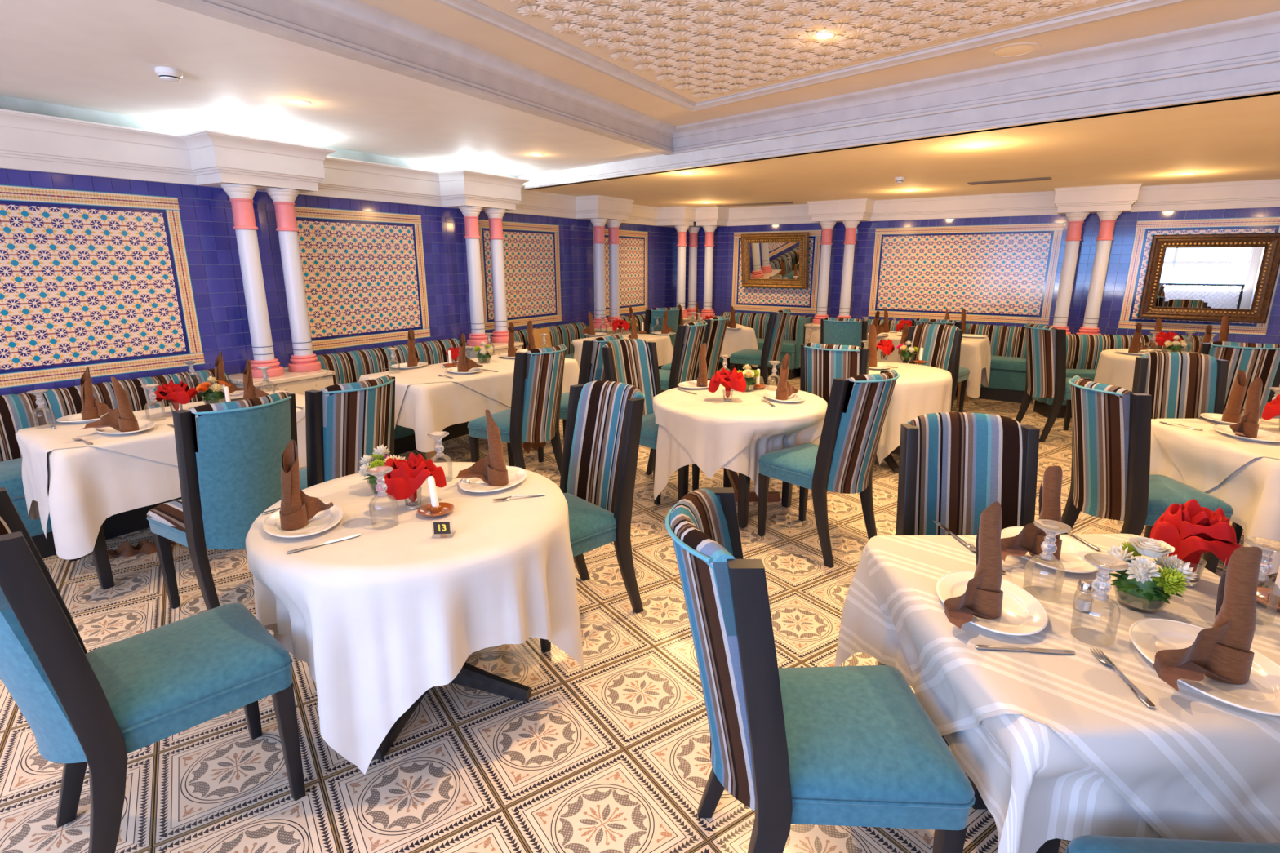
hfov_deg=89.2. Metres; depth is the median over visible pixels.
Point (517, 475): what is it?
oval plate
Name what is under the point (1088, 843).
dining chair
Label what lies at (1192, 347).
bowl
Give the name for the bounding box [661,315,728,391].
dining chair
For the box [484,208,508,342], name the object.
column
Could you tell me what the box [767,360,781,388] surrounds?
goblet
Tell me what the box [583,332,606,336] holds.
oval plate
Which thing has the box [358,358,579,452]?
tablecloth
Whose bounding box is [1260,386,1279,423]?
goblet
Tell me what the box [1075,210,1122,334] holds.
column
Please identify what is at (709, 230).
column
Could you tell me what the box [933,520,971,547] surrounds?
table knife
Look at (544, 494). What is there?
fork
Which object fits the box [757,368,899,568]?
dining chair
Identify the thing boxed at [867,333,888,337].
oval plate
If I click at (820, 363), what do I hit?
dining chair
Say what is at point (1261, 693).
oval plate
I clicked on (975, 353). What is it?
tablecloth
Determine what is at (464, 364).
folded napkin
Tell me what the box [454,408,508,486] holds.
folded napkin
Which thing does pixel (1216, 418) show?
oval plate
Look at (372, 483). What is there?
glass bowl
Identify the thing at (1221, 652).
folded napkin
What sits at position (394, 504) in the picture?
bowl
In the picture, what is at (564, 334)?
bench
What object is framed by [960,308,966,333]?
folded napkin
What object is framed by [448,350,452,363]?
candle
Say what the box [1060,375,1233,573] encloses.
dining chair
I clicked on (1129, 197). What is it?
trim
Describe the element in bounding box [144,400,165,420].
bowl
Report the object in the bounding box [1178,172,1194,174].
recessed light
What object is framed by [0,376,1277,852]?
floor
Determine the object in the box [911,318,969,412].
dining chair
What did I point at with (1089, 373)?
seat cushion
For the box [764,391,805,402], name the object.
oval plate
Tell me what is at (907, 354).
flower arrangement
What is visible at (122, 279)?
wall
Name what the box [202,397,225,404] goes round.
glass bowl
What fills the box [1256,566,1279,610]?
candle holder
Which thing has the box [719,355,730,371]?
goblet
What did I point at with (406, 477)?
napkin
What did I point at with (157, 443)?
cloth
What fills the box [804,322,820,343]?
marble pedestal
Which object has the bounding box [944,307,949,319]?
folded napkin
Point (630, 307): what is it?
folded napkin
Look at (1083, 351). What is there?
bench
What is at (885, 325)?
folded napkin
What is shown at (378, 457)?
flower arrangement
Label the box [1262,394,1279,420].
napkin
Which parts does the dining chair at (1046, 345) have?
post, panel, backrest, post, leg, seat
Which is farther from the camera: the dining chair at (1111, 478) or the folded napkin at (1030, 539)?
the dining chair at (1111, 478)
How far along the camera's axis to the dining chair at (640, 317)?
9.47 m
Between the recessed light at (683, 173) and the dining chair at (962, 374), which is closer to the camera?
the recessed light at (683, 173)
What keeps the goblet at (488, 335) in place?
on the cloth at (498, 386)
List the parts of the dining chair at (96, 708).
backrest, panel, post, post, seat, leg, leg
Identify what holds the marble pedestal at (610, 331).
on the floor
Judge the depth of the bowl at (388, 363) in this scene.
5.18 m
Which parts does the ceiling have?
panel moulding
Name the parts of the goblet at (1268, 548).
stem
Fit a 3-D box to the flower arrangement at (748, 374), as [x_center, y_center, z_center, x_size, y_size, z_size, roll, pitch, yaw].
[0.729,-0.336,4.423,0.182,0.187,0.190,6,16,24]
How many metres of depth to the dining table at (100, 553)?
3.28 m
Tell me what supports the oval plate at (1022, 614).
on the cloth at (1193, 765)
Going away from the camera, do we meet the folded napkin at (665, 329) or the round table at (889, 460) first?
the round table at (889, 460)
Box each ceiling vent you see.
[715,201,793,206]
[967,177,1051,185]
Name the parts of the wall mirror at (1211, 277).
frame, frame, mirror plate, frame, frame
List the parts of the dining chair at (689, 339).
seat, post, panel, backrest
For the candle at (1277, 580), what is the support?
on the candle holder at (1263, 593)
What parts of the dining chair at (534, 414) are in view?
leg, seat, leg, post, panel, backrest, post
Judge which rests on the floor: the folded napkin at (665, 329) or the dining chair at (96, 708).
the dining chair at (96, 708)
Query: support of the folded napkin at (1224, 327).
on the tablecloth at (1114, 368)
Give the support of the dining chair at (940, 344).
on the floor
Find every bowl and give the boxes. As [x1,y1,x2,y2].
[31,407,56,426]
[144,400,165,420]
[185,374,201,387]
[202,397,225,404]
[258,380,275,394]
[366,479,377,493]
[368,493,398,525]
[387,359,399,373]
[431,454,453,478]
[476,356,491,363]
[484,342,494,353]
[600,324,607,332]
[744,383,755,391]
[767,374,779,388]
[899,355,914,361]
[1022,554,1065,597]
[1070,593,1120,643]
[1111,578,1173,613]
[1145,341,1158,351]
[1182,341,1193,351]
[1258,579,1279,622]
[1260,407,1279,423]
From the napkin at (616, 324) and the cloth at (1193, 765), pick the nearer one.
the cloth at (1193, 765)
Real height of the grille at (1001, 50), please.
0.006 m
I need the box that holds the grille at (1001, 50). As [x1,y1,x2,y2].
[994,45,1034,55]
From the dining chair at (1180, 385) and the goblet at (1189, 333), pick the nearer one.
the dining chair at (1180, 385)
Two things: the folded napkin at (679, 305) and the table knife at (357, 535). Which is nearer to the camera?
the table knife at (357, 535)
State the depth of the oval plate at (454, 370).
5.20 m
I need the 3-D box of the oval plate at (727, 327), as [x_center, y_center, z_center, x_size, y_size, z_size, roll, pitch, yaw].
[1.224,-1.307,8.592,0.245,0.022,0.322,-2,14,-10]
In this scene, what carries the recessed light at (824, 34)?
in the ceiling
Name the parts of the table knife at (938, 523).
blade, handle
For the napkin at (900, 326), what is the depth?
7.70 m
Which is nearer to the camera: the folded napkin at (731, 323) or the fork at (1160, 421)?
the fork at (1160, 421)
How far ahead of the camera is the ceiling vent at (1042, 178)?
6.46 m
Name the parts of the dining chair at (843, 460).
leg, seat, leg, post, panel, backrest, post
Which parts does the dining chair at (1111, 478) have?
post, panel, backrest, post, leg, seat, leg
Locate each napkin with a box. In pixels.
[80,366,115,420]
[80,376,139,431]
[107,538,177,559]
[153,380,197,410]
[214,351,244,396]
[242,359,269,399]
[279,439,333,529]
[383,452,446,502]
[407,328,420,367]
[445,346,458,362]
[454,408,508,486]
[457,333,483,372]
[507,322,517,356]
[523,441,546,453]
[525,320,535,351]
[581,311,595,335]
[612,319,630,333]
[627,312,637,338]
[628,306,632,321]
[661,310,675,333]
[678,304,684,324]
[693,302,700,322]
[696,342,708,386]
[702,315,713,319]
[707,367,746,397]
[727,306,736,328]
[775,353,799,399]
[867,324,877,367]
[873,311,888,335]
[875,338,894,357]
[879,307,888,333]
[895,318,911,331]
[897,323,908,354]
[943,501,1003,628]
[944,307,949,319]
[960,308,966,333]
[1000,466,1062,561]
[1128,323,1147,353]
[1145,318,1161,348]
[1150,498,1241,573]
[1152,546,1262,691]
[1154,331,1182,349]
[1197,324,1212,353]
[1217,315,1229,341]
[1221,369,1246,423]
[1229,377,1262,438]
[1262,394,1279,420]
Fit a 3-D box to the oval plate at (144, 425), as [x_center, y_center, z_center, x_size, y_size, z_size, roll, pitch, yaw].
[-2.688,0.009,3.399,0.322,0.022,0.245,10,17,35]
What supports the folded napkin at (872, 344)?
on the oval plate at (879, 366)
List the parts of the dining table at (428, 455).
leg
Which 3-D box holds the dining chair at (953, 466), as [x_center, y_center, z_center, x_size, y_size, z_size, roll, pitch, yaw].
[1.193,0.535,2.308,0.479,1.062,0.685,0,14,2]
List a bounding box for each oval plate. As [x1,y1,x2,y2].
[56,412,108,422]
[95,420,155,435]
[225,390,244,400]
[262,502,343,537]
[391,361,427,368]
[445,367,481,373]
[458,466,527,492]
[498,353,515,359]
[515,348,527,352]
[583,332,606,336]
[622,337,648,340]
[651,331,675,335]
[677,380,710,389]
[726,325,742,328]
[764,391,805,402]
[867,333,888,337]
[868,362,890,369]
[935,570,1048,635]
[962,333,986,337]
[1000,526,1097,573]
[1114,350,1150,355]
[1128,618,1279,715]
[1200,413,1241,425]
[1213,425,1279,442]
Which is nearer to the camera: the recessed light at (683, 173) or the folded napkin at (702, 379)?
the folded napkin at (702, 379)
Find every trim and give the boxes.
[0,108,696,227]
[688,178,1279,226]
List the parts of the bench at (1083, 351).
arm panel, seat, backrest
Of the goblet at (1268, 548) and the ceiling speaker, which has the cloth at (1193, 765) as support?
the goblet at (1268, 548)
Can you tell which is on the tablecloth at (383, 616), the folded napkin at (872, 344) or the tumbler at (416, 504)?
the tumbler at (416, 504)
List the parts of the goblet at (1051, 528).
stem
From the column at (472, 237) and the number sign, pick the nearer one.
the number sign
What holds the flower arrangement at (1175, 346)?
on the tablecloth at (1114, 368)
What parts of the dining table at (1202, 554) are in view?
leg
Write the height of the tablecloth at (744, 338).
0.508 m
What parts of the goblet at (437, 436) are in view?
stem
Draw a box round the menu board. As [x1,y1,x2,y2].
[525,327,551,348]
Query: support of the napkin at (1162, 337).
in the tumbler
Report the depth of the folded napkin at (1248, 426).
3.21 m
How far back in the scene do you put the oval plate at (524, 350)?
6.34 m
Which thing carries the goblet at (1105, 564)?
on the cloth at (1193, 765)
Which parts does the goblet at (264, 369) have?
stem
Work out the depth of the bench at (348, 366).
5.77 m
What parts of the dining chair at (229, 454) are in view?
leg, seat, post, backrest, panel, post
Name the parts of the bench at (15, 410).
seat, backrest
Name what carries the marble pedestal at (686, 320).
on the floor
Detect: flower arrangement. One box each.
[195,375,231,404]
[358,444,406,493]
[474,341,493,363]
[628,318,639,332]
[737,364,759,391]
[896,340,919,361]
[1106,537,1196,613]
[1164,335,1186,352]
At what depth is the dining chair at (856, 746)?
1.44 m
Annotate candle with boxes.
[427,475,439,506]
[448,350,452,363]
[641,322,644,331]
[755,368,759,384]
[919,347,923,359]
[1275,566,1279,588]
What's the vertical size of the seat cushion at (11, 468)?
0.129 m
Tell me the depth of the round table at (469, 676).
2.46 m
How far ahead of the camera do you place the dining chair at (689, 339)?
6.24 m
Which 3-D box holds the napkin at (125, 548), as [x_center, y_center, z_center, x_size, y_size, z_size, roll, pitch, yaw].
[-2.872,0.682,3.742,0.344,0.066,0.153,-5,15,-19]
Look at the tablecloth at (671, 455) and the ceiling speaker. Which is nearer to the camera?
the ceiling speaker
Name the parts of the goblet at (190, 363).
stem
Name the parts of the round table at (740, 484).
leg, leg, rail, leg, rail, leg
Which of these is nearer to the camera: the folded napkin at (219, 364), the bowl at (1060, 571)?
the bowl at (1060, 571)
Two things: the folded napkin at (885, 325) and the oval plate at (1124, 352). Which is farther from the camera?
the folded napkin at (885, 325)
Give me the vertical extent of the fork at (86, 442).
0.008 m
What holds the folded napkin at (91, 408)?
on the oval plate at (76, 418)
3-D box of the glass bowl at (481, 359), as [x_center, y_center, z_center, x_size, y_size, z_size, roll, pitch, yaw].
[-1.365,-0.586,5.691,0.124,0.047,0.124,-4,15,-16]
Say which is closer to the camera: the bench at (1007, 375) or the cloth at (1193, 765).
the cloth at (1193, 765)
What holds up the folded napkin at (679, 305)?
on the oval plate
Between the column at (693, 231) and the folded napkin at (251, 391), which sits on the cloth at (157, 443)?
the folded napkin at (251, 391)
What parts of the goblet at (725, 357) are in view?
stem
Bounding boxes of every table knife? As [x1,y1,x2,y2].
[287,533,360,553]
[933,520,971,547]
[974,644,1075,653]
[1197,417,1220,425]
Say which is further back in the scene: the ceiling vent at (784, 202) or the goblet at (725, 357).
the ceiling vent at (784, 202)
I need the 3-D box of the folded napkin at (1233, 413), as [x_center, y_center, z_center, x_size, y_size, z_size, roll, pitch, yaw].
[3.270,-0.175,3.553,0.240,0.286,0.078,-14,20,-43]
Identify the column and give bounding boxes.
[221,183,284,377]
[265,187,321,372]
[458,205,490,346]
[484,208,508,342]
[590,217,609,328]
[605,219,622,325]
[674,225,689,317]
[686,226,701,315]
[699,225,717,317]
[812,221,836,324]
[836,220,860,318]
[1050,212,1089,334]
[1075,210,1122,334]
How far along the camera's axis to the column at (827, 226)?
8.93 m
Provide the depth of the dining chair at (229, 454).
2.78 m
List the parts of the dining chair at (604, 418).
leg, post, seat, backrest, post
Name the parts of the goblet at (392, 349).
stem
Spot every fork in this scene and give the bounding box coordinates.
[45,421,56,427]
[71,437,93,444]
[262,497,319,514]
[493,493,545,501]
[761,399,775,406]
[964,542,1005,573]
[1066,532,1100,550]
[1089,648,1155,707]
[1160,421,1203,430]
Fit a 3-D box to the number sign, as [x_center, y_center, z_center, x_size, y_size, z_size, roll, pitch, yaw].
[-0.636,0.323,2.100,0.067,0.060,0.049,-1,14,-4]
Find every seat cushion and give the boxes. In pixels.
[0,457,25,500]
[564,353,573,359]
[755,337,795,353]
[990,355,1026,372]
[1066,368,1096,382]
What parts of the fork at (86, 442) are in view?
handle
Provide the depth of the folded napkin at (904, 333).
6.18 m
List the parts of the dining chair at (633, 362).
post, backrest, seat, post, leg, leg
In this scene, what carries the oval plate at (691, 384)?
on the cloth at (713, 430)
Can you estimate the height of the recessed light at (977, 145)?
0.007 m
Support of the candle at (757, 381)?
on the candle holder at (758, 386)
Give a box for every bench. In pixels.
[0,368,228,558]
[315,337,469,455]
[514,321,588,359]
[717,311,813,379]
[862,318,1026,403]
[1031,333,1203,417]
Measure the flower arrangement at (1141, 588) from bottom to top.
0.182 m
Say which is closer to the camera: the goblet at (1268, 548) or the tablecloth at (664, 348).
the goblet at (1268, 548)
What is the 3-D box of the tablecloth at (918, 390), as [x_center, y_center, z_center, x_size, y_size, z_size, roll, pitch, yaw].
[2.031,-0.117,5.396,1.012,0.708,0.987,0,14,0]
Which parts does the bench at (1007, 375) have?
backrest, seat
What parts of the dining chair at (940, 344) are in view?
post, backrest, post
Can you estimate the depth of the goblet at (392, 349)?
5.15 m
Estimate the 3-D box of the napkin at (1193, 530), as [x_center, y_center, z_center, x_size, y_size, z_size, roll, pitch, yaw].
[1.502,0.305,1.773,0.197,0.205,0.260,-2,14,-6]
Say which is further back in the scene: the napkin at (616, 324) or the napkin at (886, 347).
the napkin at (616, 324)
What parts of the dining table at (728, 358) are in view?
leg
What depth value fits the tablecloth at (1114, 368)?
6.13 m
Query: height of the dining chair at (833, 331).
1.062 m
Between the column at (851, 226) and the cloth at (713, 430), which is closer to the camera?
the cloth at (713, 430)
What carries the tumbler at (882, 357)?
on the tablecloth at (918, 390)
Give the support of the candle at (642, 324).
on the candle holder at (642, 331)
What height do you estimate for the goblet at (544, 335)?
0.194 m
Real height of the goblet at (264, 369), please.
0.194 m
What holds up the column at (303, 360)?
on the marble pedestal at (298, 383)
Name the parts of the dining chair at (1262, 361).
post, backrest, post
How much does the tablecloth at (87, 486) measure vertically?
0.508 m
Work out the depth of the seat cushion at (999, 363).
7.68 m
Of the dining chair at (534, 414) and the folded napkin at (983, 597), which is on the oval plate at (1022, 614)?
the folded napkin at (983, 597)
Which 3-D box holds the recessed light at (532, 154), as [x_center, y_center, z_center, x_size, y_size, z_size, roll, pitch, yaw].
[-0.910,-2.414,5.773,0.112,0.007,0.112,0,14,0]
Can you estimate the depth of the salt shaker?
1.63 m
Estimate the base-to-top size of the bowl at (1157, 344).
0.105 m
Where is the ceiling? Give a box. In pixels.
[0,0,1279,208]
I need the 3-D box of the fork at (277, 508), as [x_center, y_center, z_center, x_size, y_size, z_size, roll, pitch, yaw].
[-1.260,0.284,2.347,0.025,0.008,0.195,12,19,40]
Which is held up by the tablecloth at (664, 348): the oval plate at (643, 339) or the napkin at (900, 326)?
the oval plate at (643, 339)
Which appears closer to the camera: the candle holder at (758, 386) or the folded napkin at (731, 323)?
the candle holder at (758, 386)
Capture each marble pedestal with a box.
[227,367,335,469]
[465,341,523,359]
[588,325,631,337]
[683,317,692,324]
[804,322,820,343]
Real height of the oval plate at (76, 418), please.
0.022 m
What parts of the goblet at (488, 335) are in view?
stem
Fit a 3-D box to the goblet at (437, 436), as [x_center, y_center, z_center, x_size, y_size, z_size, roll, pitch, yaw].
[-0.805,0.123,2.616,0.090,0.194,0.090,5,15,19]
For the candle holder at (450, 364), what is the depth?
5.43 m
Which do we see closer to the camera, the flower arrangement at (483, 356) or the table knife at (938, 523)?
the table knife at (938, 523)
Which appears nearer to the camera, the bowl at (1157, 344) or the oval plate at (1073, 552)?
the oval plate at (1073, 552)
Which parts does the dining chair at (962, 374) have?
post, panel, backrest, post, leg, seat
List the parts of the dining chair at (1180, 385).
post, backrest, post, leg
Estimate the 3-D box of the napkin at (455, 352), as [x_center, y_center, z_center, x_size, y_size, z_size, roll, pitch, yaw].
[-1.591,-0.622,5.587,0.175,0.135,0.118,12,19,39]
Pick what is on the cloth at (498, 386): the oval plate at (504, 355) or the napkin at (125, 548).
the oval plate at (504, 355)
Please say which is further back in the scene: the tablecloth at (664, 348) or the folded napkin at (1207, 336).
the tablecloth at (664, 348)
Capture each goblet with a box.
[26,389,56,426]
[141,383,165,420]
[182,360,201,387]
[256,366,275,394]
[365,466,398,525]
[386,347,399,373]
[426,431,453,478]
[484,333,494,353]
[539,333,549,347]
[600,316,607,332]
[653,316,661,331]
[689,311,696,322]
[695,312,702,321]
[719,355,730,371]
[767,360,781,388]
[861,340,868,348]
[889,316,897,333]
[1022,519,1071,597]
[1070,553,1128,643]
[1145,331,1159,351]
[1182,331,1195,351]
[1209,333,1217,343]
[1244,537,1279,622]
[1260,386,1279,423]
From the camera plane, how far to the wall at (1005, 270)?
8.07 m
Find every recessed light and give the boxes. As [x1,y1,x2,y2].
[290,99,311,105]
[531,153,543,155]
[680,172,693,174]
[812,31,835,39]
[968,143,986,147]
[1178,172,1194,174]
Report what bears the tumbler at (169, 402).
on the cloth at (157, 443)
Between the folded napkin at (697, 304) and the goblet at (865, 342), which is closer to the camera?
the goblet at (865, 342)
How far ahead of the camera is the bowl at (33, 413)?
3.48 m
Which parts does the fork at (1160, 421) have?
handle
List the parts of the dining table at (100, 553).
leg, leg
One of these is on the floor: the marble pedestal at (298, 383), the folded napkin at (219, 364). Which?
the marble pedestal at (298, 383)
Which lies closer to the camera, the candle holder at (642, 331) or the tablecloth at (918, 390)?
the tablecloth at (918, 390)
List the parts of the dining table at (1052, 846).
leg, leg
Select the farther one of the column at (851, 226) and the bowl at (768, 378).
the column at (851, 226)
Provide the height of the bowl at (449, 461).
0.105 m
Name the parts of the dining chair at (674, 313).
post, panel, backrest, post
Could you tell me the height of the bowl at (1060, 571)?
0.105 m
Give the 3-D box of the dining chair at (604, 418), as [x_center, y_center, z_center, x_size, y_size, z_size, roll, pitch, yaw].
[-0.302,0.360,2.998,0.685,1.062,0.479,-12,19,-39]
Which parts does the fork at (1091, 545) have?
handle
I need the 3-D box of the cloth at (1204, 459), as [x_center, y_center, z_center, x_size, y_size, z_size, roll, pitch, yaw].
[3.287,0.222,3.301,0.966,0.340,0.884,0,14,0]
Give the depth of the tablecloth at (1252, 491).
3.01 m
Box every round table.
[373,662,531,759]
[678,464,792,528]
[883,445,899,472]
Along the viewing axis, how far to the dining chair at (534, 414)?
4.46 m
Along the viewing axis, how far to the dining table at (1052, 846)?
1.66 m
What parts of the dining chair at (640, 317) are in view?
backrest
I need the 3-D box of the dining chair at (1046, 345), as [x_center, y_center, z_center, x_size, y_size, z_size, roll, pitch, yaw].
[3.915,-0.428,6.099,0.685,1.062,0.479,0,14,-2]
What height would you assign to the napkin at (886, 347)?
0.170 m
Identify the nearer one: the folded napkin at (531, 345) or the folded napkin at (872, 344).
the folded napkin at (872, 344)
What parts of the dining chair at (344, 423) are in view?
seat, post, backrest, panel, post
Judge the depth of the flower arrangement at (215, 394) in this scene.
3.92 m
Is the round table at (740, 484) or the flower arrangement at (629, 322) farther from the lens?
the flower arrangement at (629, 322)
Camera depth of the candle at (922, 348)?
5.63 m
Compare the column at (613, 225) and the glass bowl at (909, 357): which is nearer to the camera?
the glass bowl at (909, 357)
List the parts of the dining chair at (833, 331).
post, panel, backrest, post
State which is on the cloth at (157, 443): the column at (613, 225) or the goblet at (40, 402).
the goblet at (40, 402)
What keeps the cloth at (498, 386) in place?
on the tablecloth at (426, 408)
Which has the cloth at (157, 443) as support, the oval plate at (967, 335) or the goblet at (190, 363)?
the goblet at (190, 363)
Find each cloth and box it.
[15,391,305,538]
[367,355,565,429]
[653,383,827,478]
[864,533,1279,843]
[1151,418,1279,492]
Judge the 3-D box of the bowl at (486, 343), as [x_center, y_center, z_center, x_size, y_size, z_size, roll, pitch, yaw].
[-1.442,-0.751,6.223,0.091,0.105,0.091,0,14,0]
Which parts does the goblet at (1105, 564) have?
stem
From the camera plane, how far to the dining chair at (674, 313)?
8.14 m
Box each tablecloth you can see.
[15,390,306,559]
[245,462,585,774]
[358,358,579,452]
[571,332,673,368]
[653,424,821,499]
[684,323,758,367]
[834,537,1279,852]
[866,331,991,398]
[868,361,952,465]
[1093,348,1194,391]
[1149,418,1279,574]
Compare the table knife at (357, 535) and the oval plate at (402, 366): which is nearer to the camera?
the table knife at (357, 535)
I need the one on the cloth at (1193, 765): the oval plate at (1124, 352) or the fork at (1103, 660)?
the fork at (1103, 660)
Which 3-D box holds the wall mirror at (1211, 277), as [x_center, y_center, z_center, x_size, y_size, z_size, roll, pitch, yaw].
[5.971,-1.562,6.831,1.050,0.890,0.066,10,18,35]
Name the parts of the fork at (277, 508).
handle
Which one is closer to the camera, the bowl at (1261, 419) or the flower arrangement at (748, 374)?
the bowl at (1261, 419)
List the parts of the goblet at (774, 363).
stem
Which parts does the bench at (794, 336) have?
seat, backrest, arm panel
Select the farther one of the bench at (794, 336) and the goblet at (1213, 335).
the bench at (794, 336)
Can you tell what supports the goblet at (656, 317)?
on the tablecloth at (664, 348)
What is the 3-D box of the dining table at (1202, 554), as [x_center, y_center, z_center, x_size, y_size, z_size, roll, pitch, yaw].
[3.280,0.428,3.359,0.876,0.753,0.796,0,14,0]
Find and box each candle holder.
[223,385,231,401]
[417,474,454,517]
[443,349,457,367]
[637,322,647,333]
[754,368,766,389]
[912,346,928,364]
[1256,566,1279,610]
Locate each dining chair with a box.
[0,487,305,852]
[146,391,297,610]
[298,375,395,490]
[467,343,567,475]
[537,333,623,462]
[540,380,644,653]
[601,338,699,505]
[622,313,663,366]
[644,306,681,368]
[658,320,707,390]
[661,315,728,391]
[665,487,975,852]
[729,308,791,386]
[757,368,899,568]
[800,342,869,404]
[820,317,868,348]
[877,412,1039,747]
[902,324,963,391]
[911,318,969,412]
[1015,323,1071,442]
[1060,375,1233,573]
[1065,835,1279,852]
[1132,351,1243,544]
[1199,341,1279,418]
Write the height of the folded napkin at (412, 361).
0.305 m
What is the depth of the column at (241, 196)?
4.74 m
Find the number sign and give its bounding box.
[431,519,455,537]
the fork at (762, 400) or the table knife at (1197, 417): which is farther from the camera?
the fork at (762, 400)
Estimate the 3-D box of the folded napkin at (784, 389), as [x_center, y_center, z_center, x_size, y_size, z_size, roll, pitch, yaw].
[0.950,-0.323,4.128,0.188,0.290,0.078,-8,17,-30]
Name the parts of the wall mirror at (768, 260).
frame, mirror plate, frame, frame, frame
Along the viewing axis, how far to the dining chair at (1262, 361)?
4.62 m
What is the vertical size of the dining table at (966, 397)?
0.753 m
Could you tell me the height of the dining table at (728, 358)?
0.753 m
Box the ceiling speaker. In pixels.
[988,41,1040,57]
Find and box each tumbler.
[168,401,182,413]
[404,486,422,509]
[722,389,733,401]
[880,351,887,359]
[1179,558,1206,586]
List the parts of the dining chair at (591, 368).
leg, seat, leg, post, panel, backrest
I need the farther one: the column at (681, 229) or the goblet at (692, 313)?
the column at (681, 229)
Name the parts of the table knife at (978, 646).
handle, blade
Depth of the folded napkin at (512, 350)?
5.98 m
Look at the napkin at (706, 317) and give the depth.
8.83 m
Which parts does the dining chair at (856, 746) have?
backrest, panel, post, post, seat, leg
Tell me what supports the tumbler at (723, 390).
on the cloth at (713, 430)
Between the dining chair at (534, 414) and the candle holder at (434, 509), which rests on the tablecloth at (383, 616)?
the candle holder at (434, 509)
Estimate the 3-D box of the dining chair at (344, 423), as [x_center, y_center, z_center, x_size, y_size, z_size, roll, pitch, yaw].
[-1.583,0.255,3.410,0.685,1.062,0.479,7,16,27]
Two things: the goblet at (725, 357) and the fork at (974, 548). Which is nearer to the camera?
the fork at (974, 548)
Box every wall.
[0,95,677,395]
[684,207,1279,418]
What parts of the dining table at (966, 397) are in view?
leg, leg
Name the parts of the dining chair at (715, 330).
seat, post, panel, backrest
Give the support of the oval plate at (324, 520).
on the tablecloth at (383, 616)
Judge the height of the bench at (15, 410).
0.860 m
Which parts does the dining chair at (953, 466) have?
post, backrest, post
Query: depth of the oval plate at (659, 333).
7.86 m
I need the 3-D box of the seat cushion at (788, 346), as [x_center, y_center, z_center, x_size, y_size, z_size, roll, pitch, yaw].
[1.687,-1.228,9.633,1.420,0.129,0.450,10,17,35]
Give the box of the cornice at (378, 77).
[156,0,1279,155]
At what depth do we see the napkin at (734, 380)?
4.04 m
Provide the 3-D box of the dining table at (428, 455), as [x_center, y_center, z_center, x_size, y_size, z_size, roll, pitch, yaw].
[-1.379,-0.135,5.571,0.776,0.753,1.626,10,17,35]
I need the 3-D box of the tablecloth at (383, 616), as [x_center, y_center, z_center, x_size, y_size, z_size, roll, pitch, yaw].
[-0.805,0.615,2.442,1.128,0.673,1.087,11,18,38]
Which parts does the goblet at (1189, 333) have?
stem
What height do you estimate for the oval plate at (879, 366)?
0.022 m
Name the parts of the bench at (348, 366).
backrest, seat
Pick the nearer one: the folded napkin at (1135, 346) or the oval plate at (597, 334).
the folded napkin at (1135, 346)
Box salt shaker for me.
[1072,578,1094,613]
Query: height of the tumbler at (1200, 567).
0.071 m
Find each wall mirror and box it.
[741,232,808,288]
[1137,232,1279,323]
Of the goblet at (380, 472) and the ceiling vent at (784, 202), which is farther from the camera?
the ceiling vent at (784, 202)
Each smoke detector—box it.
[154,66,182,83]
[894,176,905,183]
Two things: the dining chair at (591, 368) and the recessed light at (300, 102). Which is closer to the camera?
the recessed light at (300, 102)
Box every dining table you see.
[68,524,114,589]
[426,423,564,462]
[726,356,740,370]
[955,381,969,408]
[968,776,1061,852]
[1198,553,1258,585]
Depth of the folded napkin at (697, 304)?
9.14 m
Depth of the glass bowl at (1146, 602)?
1.63 m
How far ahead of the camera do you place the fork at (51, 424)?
3.48 m
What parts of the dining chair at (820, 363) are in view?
post, backrest, post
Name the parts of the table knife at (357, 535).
handle, blade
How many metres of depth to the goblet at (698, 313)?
8.69 m
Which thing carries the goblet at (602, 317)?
on the tablecloth at (664, 348)
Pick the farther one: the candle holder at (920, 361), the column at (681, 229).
the column at (681, 229)
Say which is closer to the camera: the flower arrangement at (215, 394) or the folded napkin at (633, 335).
the flower arrangement at (215, 394)
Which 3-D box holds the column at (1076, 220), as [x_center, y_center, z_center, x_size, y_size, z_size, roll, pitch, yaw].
[4.856,-1.710,7.376,0.236,1.367,0.236,0,14,0]
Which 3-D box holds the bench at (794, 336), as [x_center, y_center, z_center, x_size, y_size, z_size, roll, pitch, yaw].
[1.758,-1.232,9.672,1.490,0.860,0.595,10,17,35]
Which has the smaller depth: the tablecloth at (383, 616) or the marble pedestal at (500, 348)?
the tablecloth at (383, 616)
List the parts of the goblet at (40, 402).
stem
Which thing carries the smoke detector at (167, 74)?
attached to the ceiling
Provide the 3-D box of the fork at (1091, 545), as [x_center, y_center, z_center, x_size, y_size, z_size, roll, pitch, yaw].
[1.394,0.351,2.086,0.016,0.006,0.215,-1,14,-4]
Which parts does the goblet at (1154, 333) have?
stem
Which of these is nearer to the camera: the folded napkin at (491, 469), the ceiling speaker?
the folded napkin at (491, 469)
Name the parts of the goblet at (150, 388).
stem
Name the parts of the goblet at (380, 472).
stem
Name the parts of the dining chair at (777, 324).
leg, leg, seat, post, post, panel, backrest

